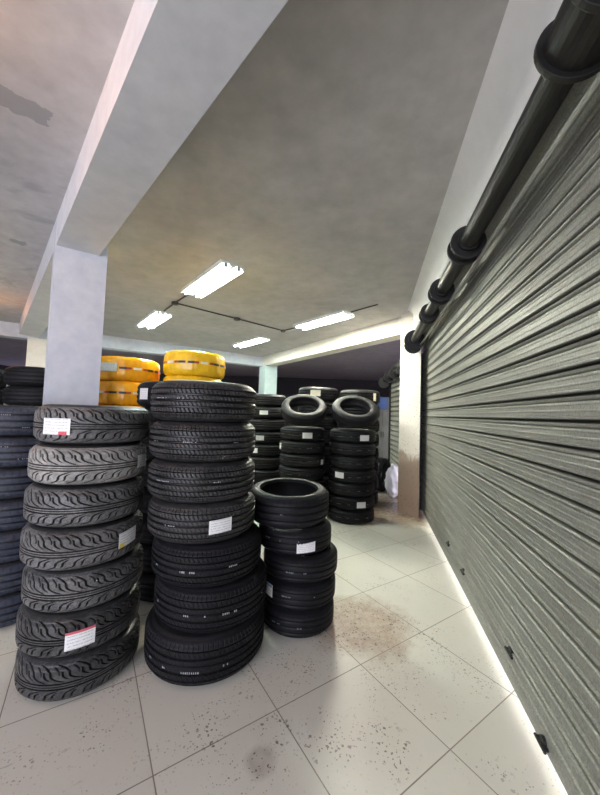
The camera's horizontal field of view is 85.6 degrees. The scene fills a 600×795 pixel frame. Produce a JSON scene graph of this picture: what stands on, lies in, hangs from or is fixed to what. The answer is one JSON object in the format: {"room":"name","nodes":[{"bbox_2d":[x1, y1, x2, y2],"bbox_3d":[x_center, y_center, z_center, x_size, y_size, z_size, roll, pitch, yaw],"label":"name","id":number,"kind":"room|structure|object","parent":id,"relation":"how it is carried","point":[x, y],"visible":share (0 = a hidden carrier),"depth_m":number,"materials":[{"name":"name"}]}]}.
{"room":"tire shop","nodes":[
{"label":"tire shop","id":0,"kind":"room"},
{"bbox_2d":[0,0,508,380],"bbox_3d":[-4.620,-1.545,7.521,27.302,0.200,23.867,4,-4,-42],"label":"ceiling","id":1,"kind":"structure","parent":0,"point":[322,168],"depth_m":2.23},
{"bbox_2d":[0,321,262,366],"bbox_3d":[-4.386,-1.294,7.775,7.600,0.300,0.300,4,-3,-33],"label":"beam","id":2,"kind":"structure","parent":1,"relation":"attached to","point":[7,329],"depth_m":7.95,"materials":[{"name":"white paint"}]},
{"bbox_2d":[19,0,287,337],"bbox_3d":[-2.374,-1.442,3.310,0.310,0.300,9.070,5,-4,-44],"label":"ceiling beam","id":3,"kind":"structure","parent":1,"relation":"attached to","point":[173,59],"depth_m":1.49,"materials":[{"name":"white paint"}]},
{"bbox_2d":[136,310,171,328],"bbox_3d":[-2.724,-1.422,6.001,0.300,0.062,1.220,4,-4,-40],"label":"fluorescent light","id":4,"kind":"object","parent":1,"relation":"attached to","point":[155,318],"visible":1,"depth_m":5.88,"materials":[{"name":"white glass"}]},
{"bbox_2d":[180,259,244,297],"bbox_3d":[-1.142,-1.461,4.093,0.300,0.062,1.220,4,-4,-40],"label":"fluorescent light","id":5,"kind":"object","parent":1,"relation":"attached to","point":[221,272],"visible":1,"depth_m":3.98,"materials":[{"name":"white plastic"}]},
{"bbox_2d":[293,310,353,329],"bbox_3d":[0.384,-1.334,5.681,0.300,0.062,1.220,4,-4,-40],"label":"fluorescent light","id":6,"kind":"object","parent":1,"relation":"attached to","point":[340,315],"visible":1,"depth_m":5.57,"materials":[{"name":"white plastic"}]},
{"bbox_2d":[262,318,400,365],"bbox_3d":[0.443,-1.143,7.588,0.300,0.300,5.277,4,-3,-33],"label":"beam","id":7,"kind":"structure","parent":1,"relation":"attached to","point":[388,331],"depth_m":6.71,"materials":[{"name":"beige paint"}]},
{"bbox_2d":[0,452,567,794],"bbox_3d":[-0.182,1.691,2.787,28.000,0.120,30.000,4,-3,-33],"label":"floor","id":8,"kind":"structure","parent":0,"point":[405,691],"depth_m":1.61,"materials":[{"name":"white tile"}]},
{"bbox_2d":[0,590,22,627],"bbox_3d":[-2.130,1.439,2.355,0.588,0.212,0.588,0,-3,38],"label":"tire","id":9,"kind":"object","parent":8,"relation":"on","point":[10,604],"visible":0.1,"depth_m":2.16,"materials":[{"name":"rubber"}]},
{"bbox_2d":[0,560,25,595],"bbox_3d":[-2.122,1.227,2.365,0.568,0.212,0.568,4,-3,-37],"label":"tire","id":10,"kind":"object","parent":9,"relation":"on","point":[10,572],"visible":0.16,"depth_m":2.17,"materials":[{"name":"rubber"}]},
{"bbox_2d":[0,528,21,563],"bbox_3d":[-2.114,1.014,2.376,0.568,0.212,0.568,0,-3,29],"label":"tire","id":11,"kind":"object","parent":10,"relation":"on","point":[9,540],"visible":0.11,"depth_m":2.17,"materials":[{"name":"rubber"}]},
{"bbox_2d":[0,497,28,531],"bbox_3d":[-2.106,0.802,2.386,0.568,0.212,0.568,1,-3,26],"label":"tire","id":12,"kind":"object","parent":11,"relation":"on","point":[11,510],"visible":0.18,"depth_m":2.17,"materials":[{"name":"rubber"}]},
{"bbox_2d":[0,466,34,499],"bbox_3d":[-2.098,0.590,2.396,0.568,0.212,0.568,4,-4,-38],"label":"tire","id":13,"kind":"object","parent":12,"relation":"on","point":[14,481],"visible":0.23,"depth_m":2.18,"materials":[{"name":"rubber"}]},
{"bbox_2d":[0,436,41,467],"bbox_3d":[-2.090,0.378,2.406,0.568,0.212,0.568,0,-3,31],"label":"tire","id":14,"kind":"object","parent":13,"relation":"on","point":[14,450],"visible":0.33,"depth_m":2.19,"materials":[{"name":"rubber"}]},
{"bbox_2d":[0,405,39,435],"bbox_3d":[-2.082,0.166,2.417,0.568,0.212,0.568,0,-3,32],"label":"tire","id":15,"kind":"object","parent":14,"relation":"on","point":[15,420],"visible":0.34,"depth_m":2.20,"materials":[{"name":"rubber"}]},
{"bbox_2d":[26,337,46,367],"bbox_3d":[-5.630,0.201,6.919,0.400,2.890,0.400,4,-3,-33],"label":"pillar","id":16,"kind":"structure","parent":8,"relation":"on","point":[36,347],"depth_m":6.78,"materials":[{"name":"beige paint"}]},
{"bbox_2d":[42,215,107,405],"bbox_3d":[-2.089,0.003,2.968,0.410,3.140,0.364,4,-3,-33],"label":"pillar","id":17,"kind":"structure","parent":8,"relation":"on","point":[78,279],"depth_m":2.84,"materials":[{"name":"white paint"}]},
{"bbox_2d":[14,613,139,701],"bbox_3d":[-1.275,1.444,1.901,0.600,0.215,0.600,0,-3,36],"label":"tire","id":18,"kind":"object","parent":8,"relation":"on","point":[66,677],"visible":0.62,"depth_m":1.66,"materials":[{"name":"rubber"}]},
{"bbox_2d":[15,579,139,657],"bbox_3d":[-1.273,1.229,1.905,0.600,0.215,0.600,1,-3,21],"label":"tire","id":19,"kind":"object","parent":18,"relation":"on","point":[40,634],"visible":0.66,"depth_m":1.66,"materials":[{"name":"rubber"}]},
{"bbox_2d":[21,543,142,612],"bbox_3d":[-1.261,1.015,1.923,0.596,0.215,0.596,4,-4,-40],"label":"tire","id":20,"kind":"object","parent":19,"relation":"on","point":[83,588],"visible":0.68,"depth_m":1.68,"materials":[{"name":"rubber"}]},
{"bbox_2d":[19,509,142,570],"bbox_3d":[-1.267,0.799,1.923,0.600,0.215,0.600,3,-3,-23],"label":"tire","id":21,"kind":"object","parent":20,"relation":"on","point":[42,548],"visible":0.77,"depth_m":1.68,"materials":[{"name":"rubber"}]},
{"bbox_2d":[23,475,143,527],"bbox_3d":[-1.262,0.585,1.937,0.596,0.215,0.596,5,-4,-44],"label":"tire","id":22,"kind":"object","parent":21,"relation":"on","point":[54,506],"visible":0.86,"depth_m":1.69,"materials":[{"name":"rubber"}]},
{"bbox_2d":[27,441,146,485],"bbox_3d":[-1.252,0.370,1.950,0.592,0.215,0.592,4,-3,-34],"label":"tire","id":23,"kind":"object","parent":22,"relation":"on","point":[48,463],"visible":0.9,"depth_m":1.71,"materials":[{"name":"rubber"}]},
{"bbox_2d":[33,404,150,444],"bbox_3d":[-1.240,0.157,1.975,0.596,0.215,0.596,-1,-4,45],"label":"tire","id":24,"kind":"object","parent":23,"relation":"on","point":[68,424],"visible":1,"depth_m":1.73,"materials":[{"name":"rubber"}]},
{"bbox_2d":[139,572,155,601],"bbox_3d":[-1.140,1.490,2.770,0.629,0.215,0.629,3,-3,-17],"label":"tire","id":25,"kind":"object","parent":8,"relation":"on","point":[147,580],"visible":0.09,"depth_m":2.47,"materials":[{"name":"black rubber"}]},
{"bbox_2d":[139,542,153,572],"bbox_3d":[-1.133,1.276,2.780,0.610,0.215,0.610,2,-3,-8],"label":"tire","id":26,"kind":"object","parent":25,"relation":"on","point":[147,549],"visible":0.04,"depth_m":2.48,"materials":[{"name":"black rubber"}]},
{"bbox_2d":[140,516,153,544],"bbox_3d":[-1.126,1.061,2.791,0.610,0.215,0.610,4,-4,-40],"label":"tire","id":27,"kind":"object","parent":26,"relation":"on","point":[147,537],"visible":0.09,"depth_m":2.50,"materials":[{"name":"black rubber"}]},
{"bbox_2d":[139,488,152,515],"bbox_3d":[-1.119,0.846,2.801,0.610,0.215,0.610,1,-3,14],"label":"tire","id":28,"kind":"object","parent":27,"relation":"on","point":[143,508],"visible":0.08,"depth_m":2.51,"materials":[{"name":"black rubber"}]},
{"bbox_2d":[139,461,150,487],"bbox_3d":[-1.112,0.632,2.811,0.610,0.215,0.610,4,-4,-41],"label":"tire","id":29,"kind":"object","parent":28,"relation":"on","point":[144,474],"visible":0.04,"depth_m":2.53,"materials":[{"name":"black rubber"}]},
{"bbox_2d":[140,435,155,460],"bbox_3d":[-1.104,0.417,2.821,0.610,0.215,0.610,0,-3,34],"label":"tire","id":30,"kind":"object","parent":29,"relation":"on","point":[149,457],"visible":0.06,"depth_m":2.54,"materials":[{"name":"black rubber"}]},
{"bbox_2d":[145,407,159,433],"bbox_3d":[-1.097,0.202,2.832,0.610,0.215,0.610,4,-3,-38],"label":"tire","id":31,"kind":"object","parent":30,"relation":"on","point":[153,419],"visible":0.06,"depth_m":2.54,"materials":[{"name":"black rubber"}]},
{"bbox_2d":[137,381,160,406],"bbox_3d":[-1.090,-0.012,2.842,0.610,0.215,0.610,3,-3,-22],"label":"tire","id":32,"kind":"object","parent":31,"relation":"on","point":[144,399],"visible":0.23,"depth_m":2.58,"materials":[{"name":"black rubber"}]},
{"bbox_2d":[144,603,263,685],"bbox_3d":[-0.596,1.450,2.078,0.728,0.264,0.728,3,-3,-14],"label":"tire","id":33,"kind":"object","parent":8,"relation":"on","point":[177,657],"visible":0.52,"depth_m":1.77,"materials":[{"name":"black rubber"}]},
{"bbox_2d":[154,557,266,632],"bbox_3d":[-0.565,1.197,2.096,0.694,0.246,0.694,3,-3,-19],"label":"tire","id":34,"kind":"object","parent":33,"relation":"on","point":[225,606],"visible":0.56,"depth_m":1.80,"materials":[{"name":"black rubber"}]},
{"bbox_2d":[151,522,260,587],"bbox_3d":[-0.588,0.954,2.090,0.672,0.236,0.672,1,-3,19],"label":"tire","id":35,"kind":"object","parent":34,"relation":"on","point":[226,561],"visible":0.74,"depth_m":1.80,"materials":[{"name":"black rubber"}]},
{"bbox_2d":[147,491,254,543],"bbox_3d":[-0.620,0.722,2.088,0.655,0.226,0.657,3,-3,-25],"label":"tire","id":36,"kind":"object","parent":35,"relation":"on","point":[174,522],"visible":0.73,"depth_m":1.81,"materials":[{"name":"rubber"}]},
{"bbox_2d":[147,457,254,502],"bbox_3d":[-0.625,0.495,2.097,0.656,0.228,0.656,2,-3,3],"label":"tire","id":37,"kind":"object","parent":36,"relation":"on","point":[172,481],"visible":0.85,"depth_m":1.82,"materials":[{"name":"rubber"}]},
{"bbox_2d":[149,420,254,461],"bbox_3d":[-0.621,0.266,2.107,0.654,0.230,0.654,0,-3,30],"label":"tire","id":38,"kind":"object","parent":37,"relation":"on","point":[180,441],"visible":0.97,"depth_m":1.83,"materials":[{"name":"rubber"}]},
{"bbox_2d":[150,380,255,421],"bbox_3d":[-0.617,0.032,2.117,0.654,0.238,0.654,3,-3,-28],"label":"tire","id":39,"kind":"object","parent":38,"relation":"on","point":[172,400],"visible":1,"depth_m":1.83,"materials":[{"name":"rubber"}]},
{"bbox_2d":[258,365,276,393],"bbox_3d":[-1.007,0.491,9.766,0.400,2.890,0.400,4,-3,-33],"label":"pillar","id":40,"kind":"structure","parent":8,"relation":"on","point":[267,374],"depth_m":9.66,"materials":[{"name":"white paint"}]},
{"bbox_2d":[263,596,333,637],"bbox_3d":[-0.016,1.528,2.384,0.528,0.177,0.528,3,-3,-20],"label":"tire","id":41,"kind":"object","parent":8,"relation":"on","point":[284,622],"visible":0.51,"depth_m":2.16,"materials":[{"name":"black rubber"}]},
{"bbox_2d":[266,572,334,610],"bbox_3d":[-0.007,1.351,2.392,0.531,0.177,0.534,-1,-4,44],"label":"tire","id":42,"kind":"object","parent":41,"relation":"on","point":[286,595],"visible":0.5,"depth_m":2.17,"materials":[{"name":"black rubber"}]},
{"bbox_2d":[264,542,336,583],"bbox_3d":[0.004,1.175,2.406,0.544,0.178,0.544,3,-3,-13],"label":"tire","id":43,"kind":"object","parent":42,"relation":"on","point":[316,567],"visible":0.7,"depth_m":2.18,"materials":[{"name":"black rubber"}]},
{"bbox_2d":[259,518,330,555],"bbox_3d":[-0.037,0.995,2.420,0.540,0.180,0.540,1,-3,15],"label":"tire","id":44,"kind":"object","parent":43,"relation":"on","point":[313,539],"visible":0.59,"depth_m":2.19,"materials":[{"name":"black rubber"}]},
{"bbox_2d":[250,478,328,528],"bbox_3d":[-0.086,0.773,2.424,0.600,0.252,0.602,2,-3,0],"label":"tire","id":45,"kind":"object","parent":44,"relation":"on","point":[280,503],"visible":0.88,"depth_m":2.19,"materials":[{"name":"black rubber"}]},
{"bbox_2d":[328,504,373,524],"bbox_3d":[0.734,1.661,4.722,0.676,0.184,0.676,2,-3,7],"label":"tire","id":46,"kind":"object","parent":8,"relation":"on","point":[338,515],"visible":0.63,"depth_m":4.44,"materials":[{"name":"black rubber"}]},
{"bbox_2d":[328,491,374,510],"bbox_3d":[0.744,1.477,4.730,0.675,0.184,0.677,2,-3,-8],"label":"tire","id":47,"kind":"object","parent":46,"relation":"on","point":[337,501],"visible":0.67,"depth_m":4.45,"materials":[{"name":"black rubber"}]},
{"bbox_2d":[328,478,374,496],"bbox_3d":[0.744,1.293,4.740,0.676,0.184,0.676,1,-3,27],"label":"tire","id":48,"kind":"object","parent":47,"relation":"on","point":[335,487],"visible":0.77,"depth_m":4.46,"materials":[{"name":"black rubber"}]},
{"bbox_2d":[329,466,375,483],"bbox_3d":[0.761,1.109,4.749,0.676,0.184,0.676,3,-3,-15],"label":"tire","id":49,"kind":"object","parent":48,"relation":"on","point":[340,475],"visible":0.78,"depth_m":4.46,"materials":[{"name":"black rubber"}]},
{"bbox_2d":[329,453,375,469],"bbox_3d":[0.763,0.925,4.758,0.676,0.184,0.676,2,-3,6],"label":"tire","id":50,"kind":"object","parent":49,"relation":"on","point":[337,461],"visible":0.87,"depth_m":4.47,"materials":[{"name":"black rubber"}]},
{"bbox_2d":[329,441,375,456],"bbox_3d":[0.768,0.741,4.767,0.676,0.184,0.676,0,-3,29],"label":"tire","id":51,"kind":"object","parent":50,"relation":"on","point":[338,448],"visible":0.91,"depth_m":4.48,"materials":[{"name":"black rubber"}]},
{"bbox_2d":[330,428,375,442],"bbox_3d":[0.779,0.557,4.776,0.676,0.184,0.676,1,-3,20],"label":"tire","id":52,"kind":"object","parent":51,"relation":"on","point":[346,435],"visible":1,"depth_m":4.50,"materials":[{"name":"black rubber"}]},
{"bbox_2d":[332,395,378,427],"bbox_3d":[0.798,0.198,4.720,0.670,0.480,0.616,2,-3,0],"label":"tire","id":53,"kind":"object","parent":52,"relation":"on","point":[342,417],"visible":1,"depth_m":4.58,"materials":[{"name":"black rubber"}]},
{"bbox_2d":[373,490,377,504],"bbox_3d":[0.990,1.684,5.607,0.726,0.241,0.726,0,-3,36],"label":"tire","id":54,"kind":"object","parent":8,"relation":"on","point":[375,493],"visible":0.13,"depth_m":5.41,"materials":[{"name":"black rubber"}]},
{"bbox_3d":[0.998,1.444,5.619,0.704,0.241,0.704,2,-3,-4],"label":"tire","id":55,"kind":"object","parent":54,"relation":"on","visible":0},
{"bbox_2d":[373,461,378,474],"bbox_3d":[1.006,1.204,5.630,0.704,0.241,0.704,0,-4,41],"label":"tire","id":56,"kind":"object","parent":55,"relation":"on","point":[376,467],"visible":0.08,"depth_m":5.43,"materials":[{"name":"black rubber"}]},
{"bbox_2d":[373,447,378,460],"bbox_3d":[1.014,0.964,5.642,0.704,0.241,0.704,0,-3,32],"label":"tire","id":57,"kind":"object","parent":56,"relation":"on","point":[376,455],"visible":0.12,"depth_m":5.44,"materials":[{"name":"black rubber"}]},
{"bbox_2d":[373,433,378,446],"bbox_3d":[1.022,0.724,5.653,0.704,0.241,0.704,2,-3,-5],"label":"tire","id":58,"kind":"object","parent":57,"relation":"on","point":[376,442],"visible":0.12,"depth_m":5.44,"materials":[{"name":"black rubber"}]},
{"bbox_2d":[339,419,379,432],"bbox_3d":[1.030,0.483,5.665,0.704,0.241,0.704,3,-3,-22],"label":"tire","id":59,"kind":"object","parent":58,"relation":"on","point":[375,426],"visible":0.21,"depth_m":5.42,"materials":[{"name":"black rubber"}]},
{"bbox_2d":[343,405,379,417],"bbox_3d":[1.038,0.243,5.676,0.704,0.241,0.704,0,-3,35],"label":"tire","id":60,"kind":"object","parent":59,"relation":"on","point":[355,411],"visible":0.13,"depth_m":5.36,"materials":[{"name":"black rubber"}]},
{"bbox_2d":[339,390,379,404],"bbox_3d":[1.046,0.003,5.688,0.704,0.241,0.704,2,-3,-5],"label":"tire","id":61,"kind":"object","parent":60,"relation":"on","point":[374,396],"visible":0.59,"depth_m":5.39,"materials":[{"name":"black rubber"}]},
{"bbox_2d":[377,397,388,458],"bbox_3d":[2.089,0.967,8.467,0.720,1.940,0.500,2,-3,0],"label":"tall cabinet","id":62,"kind":"object","parent":8,"relation":"on","point":[383,432],"visible":0.24,"depth_m":8.24,"materials":[{"name":"grey metal"}]},
{"bbox_2d":[376,457,390,491],"bbox_3d":[1.629,1.538,6.495,0.200,0.660,0.660,0,-3,38],"label":"tire","id":63,"kind":"object","parent":8,"relation":"on","point":[384,464],"visible":0.53,"depth_m":6.39,"materials":[{"name":"black rubber"}]},
{"bbox_2d":[378,360,399,464],"bbox_3d":[1.907,0.554,6.782,0.350,2.671,1.745,2,-3,6],"label":"roller shutter","id":64,"kind":"object","parent":8,"relation":"on","point":[391,378],"visible":0.53,"depth_m":7.10,"materials":[{"name":"metal"}]},
{"bbox_2d":[389,360,399,464],"bbox_3d":[1.977,0.548,6.788,0.197,2.653,1.700,2,-3,6],"label":"curtain","id":65,"kind":"object","parent":64,"relation":"hanging from","point":[394,381],"depth_m":7.08,"materials":[{"name":"metal"}]},
{"bbox_2d":[384,463,397,497],"bbox_3d":[1.755,1.538,6.029,0.353,0.623,0.332,1,-3,21],"label":"sack","id":66,"kind":"object","parent":8,"relation":"on","point":[391,480],"visible":0.8,"depth_m":5.94,"materials":[{"name":"white plastic"}]},
{"bbox_2d":[398,312,420,517],"bbox_3d":[1.755,0.231,5.258,0.285,3.160,0.727,1,-3,14],"label":"pillar","id":67,"kind":"structure","parent":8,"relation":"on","point":[410,364],"depth_m":5.03,"materials":[{"name":"beige paint"}]},
{"bbox_2d":[404,0,599,794],"bbox_3d":[0.865,0.165,0.957,0.390,2.820,9.045,1,-3,13],"label":"roller shutter","id":68,"kind":"object","parent":8,"relation":"on","point":[508,333],"visible":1,"depth_m":1.54,"materials":[{"name":"metal"}]},
{"bbox_3d":[0.267,1.661,5.647,0.704,0.244,0.704,4,-4,-42],"label":"tire","id":69,"kind":"object","parent":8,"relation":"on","visible":0},
{"bbox_3d":[0.275,1.417,5.659,0.704,0.244,0.704,1,-3,23],"label":"tire","id":70,"kind":"object","parent":69,"relation":"on","visible":0},
{"bbox_3d":[0.283,1.174,5.671,0.726,0.244,0.726,1,-3,22],"label":"tire","id":71,"kind":"object","parent":70,"relation":"on","visible":0},
{"bbox_3d":[0.291,0.931,5.682,0.704,0.244,0.704,0,-3,34],"label":"tire","id":72,"kind":"object","parent":71,"relation":"on","visible":0},
{"bbox_3d":[0.299,0.687,5.694,0.704,0.244,0.704,1,-3,23],"label":"tire","id":73,"kind":"object","parent":72,"relation":"on","visible":0},
{"bbox_2d":[305,416,337,430],"bbox_3d":[0.307,0.444,5.706,0.704,0.244,0.704,3,-3,-26],"label":"tire","id":74,"kind":"object","parent":73,"relation":"on","point":[329,422],"visible":0.34,"depth_m":5.40,"materials":[{"name":"black rubber"}]},
{"bbox_2d":[298,402,332,415],"bbox_3d":[0.316,0.201,5.718,0.704,0.244,0.704,3,-3,-18],"label":"tire","id":75,"kind":"object","parent":74,"relation":"on","point":[301,409],"visible":0.27,"depth_m":5.43,"materials":[{"name":"black rubber"}]},
{"bbox_2d":[298,387,337,401],"bbox_3d":[0.324,-0.043,5.729,0.704,0.244,0.704,2,-3,-11],"label":"tire","id":76,"kind":"object","parent":75,"relation":"on","point":[326,394],"visible":0.59,"depth_m":5.42,"materials":[{"name":"black rubber"}]},
{"bbox_3d":[-1.985,1.480,3.550,0.650,0.254,0.650,1,-3,17],"label":"tire","id":77,"kind":"object","parent":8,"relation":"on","visible":0},
{"bbox_3d":[-1.977,1.227,3.562,0.650,0.254,0.650,4,-3,-31],"label":"tire","id":78,"kind":"object","parent":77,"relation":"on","visible":0},
{"bbox_3d":[-1.968,0.974,3.574,0.650,0.253,0.650,3,-3,-23],"label":"tire","id":79,"kind":"object","parent":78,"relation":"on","visible":0},
{"bbox_3d":[-1.960,0.721,3.586,0.650,0.254,0.650,1,-3,26],"label":"tire","id":80,"kind":"object","parent":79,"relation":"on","visible":0},
{"bbox_3d":[-1.952,0.468,3.599,0.650,0.254,0.650,1,-3,25],"label":"tire","id":81,"kind":"object","parent":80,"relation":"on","visible":0},
{"bbox_2d":[98,404,144,407],"bbox_3d":[-1.940,0.215,3.609,0.675,0.254,0.677,2,-3,0],"label":"tire","id":82,"kind":"object","parent":81,"relation":"on","point":[98,404],"visible":0.08,"depth_m":3.36,"materials":[{"name":"yellow plastic"}]},
{"bbox_2d":[98,380,142,405],"bbox_3d":[-1.933,-0.038,3.621,0.652,0.254,0.653,2,-3,0],"label":"tire","id":83,"kind":"object","parent":82,"relation":"on","point":[113,392],"visible":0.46,"depth_m":3.32,"materials":[{"name":"yellow plastic"}]},
{"bbox_2d":[100,356,159,381],"bbox_3d":[-1.934,-0.291,3.632,0.676,0.254,0.680,2,-3,0],"label":"tire","id":84,"kind":"object","parent":83,"relation":"on","point":[120,368],"visible":0.74,"depth_m":3.35,"materials":[{"name":"yellow plastic"}]},
{"bbox_3d":[-1.275,1.501,3.630,0.650,0.266,0.650,2,-3,8],"label":"tire","id":85,"kind":"object","parent":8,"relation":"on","visible":0},
{"bbox_3d":[-1.267,1.236,3.643,0.650,0.266,0.650,5,-4,-45],"label":"tire","id":86,"kind":"object","parent":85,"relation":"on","visible":0},
{"bbox_3d":[-1.258,0.970,3.656,0.650,0.266,0.650,2,-3,-9],"label":"tire","id":87,"kind":"object","parent":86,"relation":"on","visible":0},
{"bbox_3d":[-1.249,0.705,3.668,0.650,0.266,0.650,3,-3,-27],"label":"tire","id":88,"kind":"object","parent":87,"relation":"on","visible":0},
{"bbox_3d":[-1.240,0.439,3.681,0.650,0.266,0.650,2,-3,2],"label":"tire","id":89,"kind":"object","parent":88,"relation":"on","visible":0},
{"bbox_3d":[-1.230,0.174,3.692,0.679,0.266,0.677,2,-3,0],"label":"tire","id":90,"kind":"object","parent":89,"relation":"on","visible":0},
{"bbox_2d":[163,375,221,381],"bbox_3d":[-1.222,-0.092,3.705,0.654,0.266,0.653,2,-3,0],"label":"tire","id":91,"kind":"object","parent":90,"relation":"on","point":[169,377],"visible":0.22,"depth_m":3.44,"materials":[{"name":"plastic"}]},
{"bbox_2d":[163,350,225,379],"bbox_3d":[-1.201,-0.357,3.718,0.674,0.266,0.677,2,-3,0],"label":"tire","id":92,"kind":"object","parent":91,"relation":"on","point":[176,362],"visible":0.8,"depth_m":3.43,"materials":[{"name":"plastic"}]},
{"bbox_3d":[-3.030,1.471,3.649,0.650,0.212,0.650,4,-3,-32],"label":"tire","id":93,"kind":"object","parent":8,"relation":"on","visible":0},
{"bbox_3d":[-3.023,1.260,3.659,0.650,0.212,0.650,1,-3,16],"label":"tire","id":94,"kind":"object","parent":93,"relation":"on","visible":0},
{"bbox_3d":[-3.016,1.049,3.669,0.650,0.212,0.650,3,-3,-29],"label":"tire","id":95,"kind":"object","parent":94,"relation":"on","visible":0},
{"bbox_3d":[-3.009,0.837,3.679,0.650,0.212,0.650,4,-3,-34],"label":"tire","id":96,"kind":"object","parent":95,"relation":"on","visible":0},
{"bbox_3d":[-3.002,0.626,3.689,0.650,0.212,0.650,1,-3,20],"label":"tire","id":97,"kind":"object","parent":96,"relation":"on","visible":0},
{"bbox_3d":[-2.995,0.415,3.700,0.650,0.212,0.650,3,-3,-23],"label":"tire","id":98,"kind":"object","parent":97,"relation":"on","visible":0},
{"bbox_3d":[-2.988,0.204,3.710,0.650,0.212,0.650,-1,-4,45],"label":"tire","id":99,"kind":"object","parent":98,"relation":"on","visible":0},
{"bbox_2d":[2,386,43,405],"bbox_3d":[-2.981,-0.008,3.720,0.650,0.212,0.650,1,-3,9],"label":"tire","id":100,"kind":"object","parent":99,"relation":"on","point":[11,395],"visible":0.51,"depth_m":3.42,"materials":[{"name":"black rubber"}]},
{"bbox_2d":[3,366,44,386],"bbox_3d":[-2.974,-0.219,3.730,0.650,0.212,0.650,5,-4,-44],"label":"tire","id":101,"kind":"object","parent":100,"relation":"on","point":[13,375],"visible":0.54,"depth_m":3.44,"materials":[{"name":"black rubber"}]},
{"bbox_3d":[0.006,1.640,4.786,0.676,0.184,0.676,0,-3,31],"label":"tire","id":102,"kind":"object","parent":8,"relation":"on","visible":0},
{"bbox_3d":[0.021,1.456,4.795,0.676,0.184,0.676,4,-4,-41],"label":"tire","id":103,"kind":"object","parent":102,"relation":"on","visible":0},
{"bbox_2d":[280,477,323,485],"bbox_3d":[0.022,1.272,4.804,0.676,0.184,0.676,2,-3,-5],"label":"tire","id":104,"kind":"object","parent":103,"relation":"on","point":[320,481],"visible":0.1,"depth_m":4.65,"materials":[{"name":"black rubber"}]},
{"bbox_2d":[279,464,323,480],"bbox_3d":[0.021,1.088,4.813,0.676,0.184,0.676,2,-3,-4],"label":"tire","id":105,"kind":"object","parent":104,"relation":"on","point":[312,473],"visible":0.69,"depth_m":4.53,"materials":[{"name":"black rubber"}]},
{"bbox_2d":[279,452,324,467],"bbox_3d":[0.032,0.904,4.822,0.676,0.184,0.676,2,-3,-1],"label":"tire","id":106,"kind":"object","parent":105,"relation":"on","point":[287,459],"visible":0.83,"depth_m":4.54,"materials":[{"name":"black rubber"}]},
{"bbox_2d":[279,439,324,453],"bbox_3d":[0.034,0.719,4.831,0.676,0.184,0.676,1,-3,19],"label":"tire","id":107,"kind":"object","parent":106,"relation":"on","point":[287,446],"visible":0.84,"depth_m":4.54,"materials":[{"name":"black rubber"}]},
{"bbox_2d":[280,426,324,440],"bbox_3d":[0.039,0.535,4.838,0.675,0.184,0.678,2,-3,-6],"label":"tire","id":108,"kind":"object","parent":107,"relation":"on","point":[295,433],"visible":1,"depth_m":4.56,"materials":[{"name":"black rubber"}]},
{"bbox_2d":[281,394,326,425],"bbox_3d":[0.058,0.177,4.784,0.670,0.480,0.616,2,-3,0],"label":"tire","id":109,"kind":"object","parent":108,"relation":"on","point":[295,418],"visible":1,"depth_m":4.64,"materials":[{"name":"black rubber"}]},
{"bbox_3d":[-0.615,1.640,5.347,0.670,0.198,0.670,2,-3,-5],"label":"tire","id":110,"kind":"object","parent":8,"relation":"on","visible":0},
{"bbox_3d":[-0.608,1.442,5.356,0.670,0.198,0.670,4,-3,-32],"label":"tire","id":111,"kind":"object","parent":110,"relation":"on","visible":0},
{"bbox_2d":[254,468,280,481],"bbox_3d":[-0.602,1.243,5.366,0.670,0.198,0.670,2,-3,0],"label":"tire","id":112,"kind":"object","parent":111,"relation":"on","point":[260,474],"visible":0.36,"depth_m":5.06,"materials":[{"name":"black rubber"}]},
{"bbox_2d":[248,455,280,468],"bbox_3d":[-0.595,1.045,5.375,0.691,0.198,0.691,2,-3,6],"label":"tire","id":113,"kind":"object","parent":112,"relation":"on","point":[273,462],"visible":0.44,"depth_m":5.07,"materials":[{"name":"black rubber"}]},
{"bbox_2d":[251,444,281,456],"bbox_3d":[-0.588,0.847,5.385,0.670,0.198,0.670,2,-3,7],"label":"tire","id":114,"kind":"object","parent":113,"relation":"on","point":[262,450],"visible":0.48,"depth_m":5.08,"materials":[{"name":"black rubber"}]},
{"bbox_2d":[254,431,281,443],"bbox_3d":[-0.582,0.649,5.394,0.670,0.198,0.670,1,-3,27],"label":"tire","id":115,"kind":"object","parent":114,"relation":"on","point":[261,437],"visible":0.48,"depth_m":5.09,"materials":[{"name":"black rubber"}]},
{"bbox_2d":[247,418,285,431],"bbox_3d":[-0.575,0.451,5.404,0.670,0.198,0.670,2,-3,-7],"label":"tire","id":116,"kind":"object","parent":115,"relation":"on","point":[271,425],"visible":0.72,"depth_m":5.11,"materials":[{"name":"black rubber"}]},
{"bbox_2d":[253,406,283,418],"bbox_3d":[-0.569,0.253,5.413,0.670,0.198,0.671,1,-3,15],"label":"tire","id":117,"kind":"object","parent":116,"relation":"on","point":[262,412],"visible":0.63,"depth_m":5.11,"materials":[{"name":"black rubber"}]},
{"bbox_2d":[255,394,285,406],"bbox_3d":[-0.562,0.054,5.423,0.691,0.198,0.691,-1,-4,42],"label":"tire","id":118,"kind":"object","parent":117,"relation":"on","point":[271,400],"visible":0.6,"depth_m":5.12,"materials":[{"name":"black rubber"}]},
{"bbox_2d":[159,373,420,427],"bbox_3d":[-3.520,0.545,15.336,19.000,3.150,0.300,2,-3,0],"label":"wall","id":119,"kind":"structure","parent":0,"point":[288,387],"depth_m":15.25,"materials":[{"name":"grey paint"}]},
{"bbox_2d":[408,0,562,329],"bbox_3d":[0.933,-1.433,0.797,0.485,0.320,8.620,1,-3,13],"label":"wall","id":120,"kind":"structure","parent":0,"point":[511,76],"depth_m":1.66,"materials":[{"name":"white paint"}]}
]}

